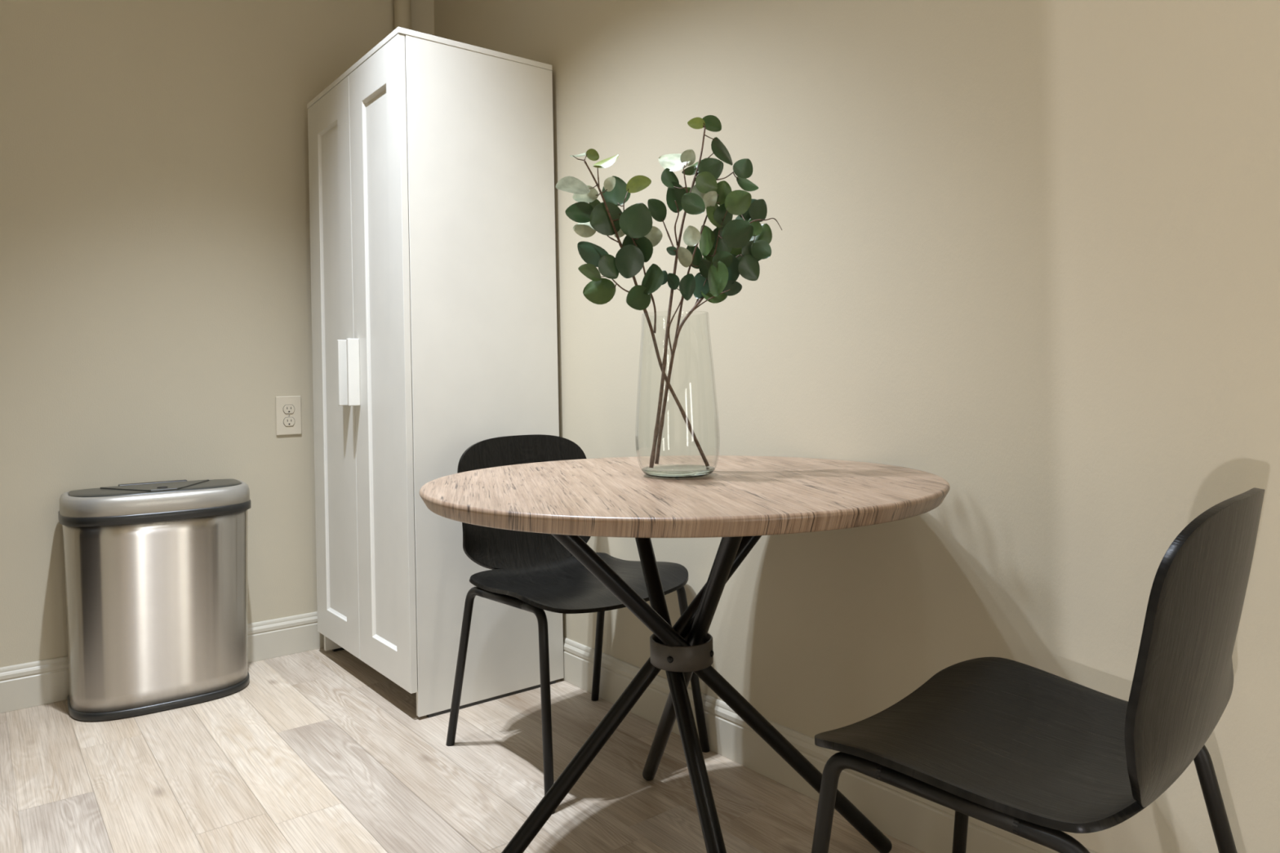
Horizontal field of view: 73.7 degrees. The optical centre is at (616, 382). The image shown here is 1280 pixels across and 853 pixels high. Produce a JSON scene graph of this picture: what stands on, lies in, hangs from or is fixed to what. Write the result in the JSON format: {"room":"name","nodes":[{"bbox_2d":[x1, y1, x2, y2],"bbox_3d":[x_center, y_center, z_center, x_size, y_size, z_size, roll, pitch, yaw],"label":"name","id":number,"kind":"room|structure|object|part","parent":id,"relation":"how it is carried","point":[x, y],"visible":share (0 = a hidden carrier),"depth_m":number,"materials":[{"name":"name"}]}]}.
{"room":"dining room","nodes":[
{"label":"dining room","id":0,"kind":"room"},
{"bbox_2d":[0,0,434,667],"bbox_3d":[-2.390,-0.561,2.099,4.420,3.050,0.120,-1,0,-37],"label":"wall","id":1,"kind":"structure","parent":0,"point":[156,309],"depth_m":2.73,"materials":[{"name":"paint"}]},
{"bbox_2d":[0,611,324,713],"bbox_3d":[-2.369,0.900,2.009,4.300,0.128,0.014,-1,0,-37],"label":"baseboard","id":2,"kind":"structure","parent":1,"relation":"attached to","point":[44,682],"depth_m":2.55,"materials":[{"name":"paint"}]},
{"bbox_2d":[275,395,302,435],"bbox_3d":[-1.136,0.116,2.963,0.086,0.135,0.009,-1,0,-37],"label":"wall outlet","id":3,"kind":"object","parent":1,"relation":"attached to","point":[288,408],"visible":1,"depth_m":2.96,"materials":[{"name":"beige plastic"}]},
{"bbox_2d":[283,417,294,426],"bbox_3d":[-1.134,0.137,2.961,0.040,0.032,0.004,-1,0,-37],"label":"receptacle","id":4,"kind":"object","parent":3,"relation":"attached to","point":[287,421],"depth_m":2.96,"materials":[{"name":"beige plastic"}]},
{"bbox_2d":[283,404,294,413],"bbox_3d":[-1.135,0.094,2.961,0.040,0.032,0.004,-1,0,-37],"label":"receptacle","id":5,"kind":"object","parent":3,"relation":"attached to","point":[287,409],"depth_m":2.96,"materials":[{"name":"beige plastic"}]},
{"bbox_2d":[393,0,411,30],"bbox_3d":[-0.785,-0.592,3.202,0.062,3.050,0.062,-1,0,-37],"label":"pipe","id":6,"kind":"object","parent":1,"relation":"attached to","point":[402,11],"visible":0.02,"depth_m":3.18,"materials":[{"name":"paint"}]},
{"bbox_2d":[0,647,924,852],"bbox_3d":[-0.794,0.983,-0.053,4.540,0.100,5.440,-1,0,-37],"label":"floor","id":7,"kind":"structure","parent":0,"point":[321,751],"depth_m":1.99,"materials":[{"name":"wood"}]},
{"bbox_2d":[57,479,250,721],"bbox_3d":[-1.364,0.627,2.564,0.509,0.636,0.285,-1,0,-34],"label":"trash can","id":8,"kind":"object","parent":7,"relation":"on","point":[156,573],"visible":1,"depth_m":2.44,"materials":[{"name":"metal"}]},
{"bbox_3d":[-1.366,0.316,2.559,0.298,0.010,0.193,-1,0,-34],"label":"sensor panel","id":9,"kind":"part","parent":8,"relation":"part of","materials":[{"name":"black plastic"}]},
{"bbox_3d":[-1.373,0.326,2.568,0.458,0.022,0.244,-1,0,-34],"label":"lid","id":10,"kind":"part","parent":8,"relation":"part of","materials":[{"name":"black plastic"}]},
{"bbox_2d":[306,26,564,717],"bbox_3d":[-0.628,-0.019,2.780,0.536,1.900,0.781,-1,0,-37],"label":"wardrobe","id":11,"kind":"object","parent":7,"relation":"on","point":[432,207],"visible":1,"depth_m":2.49,"materials":[{"name":"white paint"}]},
{"bbox_3d":[-0.837,-0.011,3.101,0.478,1.874,0.016,-1,0,-37],"label":"panel","id":12,"kind":"part","parent":11,"relation":"part of","materials":[{"name":"white paint"}]},
{"bbox_3d":[-0.921,-0.044,2.797,0.020,1.804,0.396,-1,0,-37],"label":"door","id":13,"kind":"part","parent":11,"relation":"part of","materials":[{"name":"white paint"}]},
{"bbox_3d":[-0.847,-0.029,2.655,0.036,0.204,0.014,-1,0,-37],"label":"handle","id":14,"kind":"part","parent":11,"relation":"part of","materials":[{"name":"white paint"}]},
{"bbox_3d":[-0.797,-0.030,2.590,0.036,0.204,0.014,-1,0,-37],"label":"handle","id":15,"kind":"part","parent":11,"relation":"part of","materials":[{"name":"white paint"}]},
{"bbox_3d":[-0.684,-0.048,2.487,0.020,1.804,0.379,-1,0,-37],"label":"door","id":16,"kind":"part","parent":11,"relation":"part of","materials":[{"name":"white paint"}]},
{"bbox_3d":[-0.632,-0.961,2.791,0.500,0.016,0.781,-1,0,-37],"label":"panel","id":17,"kind":"part","parent":11,"relation":"part of","materials":[{"name":"white paint"}]},
{"bbox_3d":[-0.374,-0.020,2.494,0.478,1.874,0.016,-1,0,-37],"label":"panel","id":18,"kind":"part","parent":11,"relation":"part of","materials":[{"name":"white paint"}]},
{"bbox_2d":[445,434,710,813],"bbox_3d":[-0.113,0.531,2.155,0.486,0.777,0.490,-1,0,-39],"label":"dining chair","id":19,"kind":"object","parent":7,"relation":"on","point":[533,572],"visible":0.69,"depth_m":2.18,"materials":[{"name":"black wood"}]},
{"bbox_3d":[-0.370,0.714,2.134,0.174,0.421,0.030,-1,0,43],"label":"leg","id":20,"kind":"part","parent":19,"relation":"part of","materials":[{"name":"black metal"}]},
{"bbox_3d":[-0.262,0.510,2.008,0.022,0.026,0.176,-1,0,-39],"label":"rail","id":21,"kind":"part","parent":19,"relation":"part of","materials":[{"name":"black metal"}]},
{"bbox_3d":[-0.243,0.320,2.313,0.414,0.349,0.087,-1,0,-39],"label":"backrest","id":22,"kind":"part","parent":19,"relation":"part of","materials":[{"name":"black wood"}]},
{"bbox_3d":[-0.168,0.708,1.886,0.035,0.426,0.144,-1,0,-28],"label":"leg","id":23,"kind":"part","parent":19,"relation":"part of","materials":[{"name":"black metal"}]},
{"bbox_3d":[-0.095,0.497,2.132,0.481,0.053,0.390,-1,0,-39],"label":"seat","id":24,"kind":"part","parent":19,"relation":"part of","materials":[{"name":"black wood"}]},
{"bbox_3d":[-0.031,0.708,2.404,0.030,0.421,0.174,-1,0,-30],"label":"leg","id":25,"kind":"part","parent":19,"relation":"part of","materials":[{"name":"black metal"}]},
{"bbox_3d":[0.166,0.702,2.152,0.144,0.426,0.035,-1,0,40],"label":"leg","id":26,"kind":"part","parent":19,"relation":"part of","materials":[{"name":"black metal"}]},
{"bbox_2d":[419,455,950,852],"bbox_3d":[0.119,0.543,1.530,0.906,0.747,0.906,-1,0,-37],"label":"dining table","id":27,"kind":"object","parent":7,"relation":"on","point":[745,499],"visible":0.99,"depth_m":1.43,"materials":[{"name":"brown wood"}]},
{"bbox_3d":[0.042,0.556,1.564,0.612,0.724,0.256,-1,0,-37],"label":"leg","id":28,"kind":"part","parent":27,"relation":"part of","materials":[{"name":"black metal"}]},
{"bbox_2d":[635,311,719,478],"bbox_3d":[0.110,0.022,1.556,0.153,0.294,0.153,-1,0,21],"label":"glass vase","id":29,"kind":"object","parent":27,"relation":"on","point":[668,471],"visible":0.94,"depth_m":1.54,"materials":[{"name":"clear glass"}]},
{"bbox_2d":[555,148,709,466],"bbox_3d":[0.032,-0.134,1.534,0.267,0.586,0.112,-1,0,2],"label":"branch","id":30,"kind":"object","parent":29,"relation":"in","point":[606,218],"visible":1,"depth_m":1.53,"materials":[{"name":"green plant"}]},
{"bbox_2d":[647,115,758,467],"bbox_3d":[0.164,-0.170,1.581,0.232,0.647,0.087,-1,0,-9],"label":"branch","id":31,"kind":"object","parent":29,"relation":"in","point":[707,171],"visible":1,"depth_m":1.58,"materials":[{"name":"green plant"}]},
{"bbox_2d":[654,180,782,464],"bbox_3d":[0.202,-0.112,1.580,0.237,0.524,0.138,-1,0,-26],"label":"branch","id":32,"kind":"object","parent":29,"relation":"in","point":[735,247],"visible":1,"depth_m":1.59,"materials":[{"name":"green plant"}]},
{"bbox_3d":[0.113,0.554,1.483,0.030,0.724,0.648,-1,0,-15],"label":"leg","id":33,"kind":"part","parent":27,"relation":"part of","materials":[{"name":"black metal"}]},
{"bbox_3d":[0.131,0.554,1.633,0.030,0.725,0.716,-1,0,-10],"label":"leg","id":34,"kind":"part","parent":27,"relation":"part of","materials":[{"name":"black metal"}]},
{"bbox_3d":[0.192,0.553,1.542,0.666,0.725,0.247,-1,0,-37],"label":"leg","id":35,"kind":"part","parent":27,"relation":"part of","materials":[{"name":"black metal"}]},
{"bbox_2d":[811,487,1264,852],"bbox_3d":[0.564,0.518,1.148,0.502,0.777,0.490,-1,0,-43],"label":"dining chair","id":36,"kind":"object","parent":7,"relation":"on","point":[1029,753],"visible":1,"depth_m":1.03,"materials":[{"name":"black wood"}]},
{"bbox_3d":[0.290,0.699,1.130,0.147,0.426,0.039,-1,0,33],"label":"leg","id":37,"kind":"part","parent":36,"relation":"part of","materials":[{"name":"black metal"}]},
{"bbox_3d":[0.396,0.497,1.023,0.022,0.026,0.176,-1,0,-42],"label":"rail","id":38,"kind":"part","parent":36,"relation":"part of","materials":[{"name":"black metal"}]},
{"bbox_3d":[0.606,0.693,1.424,0.039,0.426,0.147,-1,0,-28],"label":"leg","id":39,"kind":"part","parent":36,"relation":"part of","materials":[{"name":"black metal"}]},
{"bbox_3d":[0.543,0.485,1.170,0.481,0.053,0.390,-1,0,-43],"label":"seat","id":40,"kind":"part","parent":36,"relation":"part of","materials":[{"name":"black wood"}]},
{"bbox_3d":[0.506,0.697,0.892,0.034,0.421,0.176,-1,0,-32],"label":"leg","id":41,"kind":"part","parent":36,"relation":"part of","materials":[{"name":"black metal"}]},
{"bbox_3d":[0.697,0.301,1.001,0.414,0.349,0.087,-1,0,-43],"label":"backrest","id":42,"kind":"part","parent":36,"relation":"part of","materials":[{"name":"black wood"}]},
{"bbox_3d":[0.828,0.691,1.191,0.176,0.421,0.034,-1,0,36],"label":"leg","id":43,"kind":"part","parent":36,"relation":"part of","materials":[{"name":"black metal"}]},
{"bbox_2d":[433,0,1279,852],"bbox_3d":[0.932,-0.625,1.287,0.120,3.050,5.200,-1,0,-37],"label":"wall","id":44,"kind":"structure","parent":0,"point":[1024,257],"depth_m":1.59,"materials":[{"name":"paint"}]},
{"bbox_2d":[560,636,1097,852],"bbox_3d":[0.907,0.837,1.246,0.014,0.128,5.200,-1,0,-37],"label":"baseboard","id":45,"kind":"structure","parent":44,"relation":"attached to","point":[926,825],"depth_m":1.89,"materials":[{"name":"paint"}]}
]}

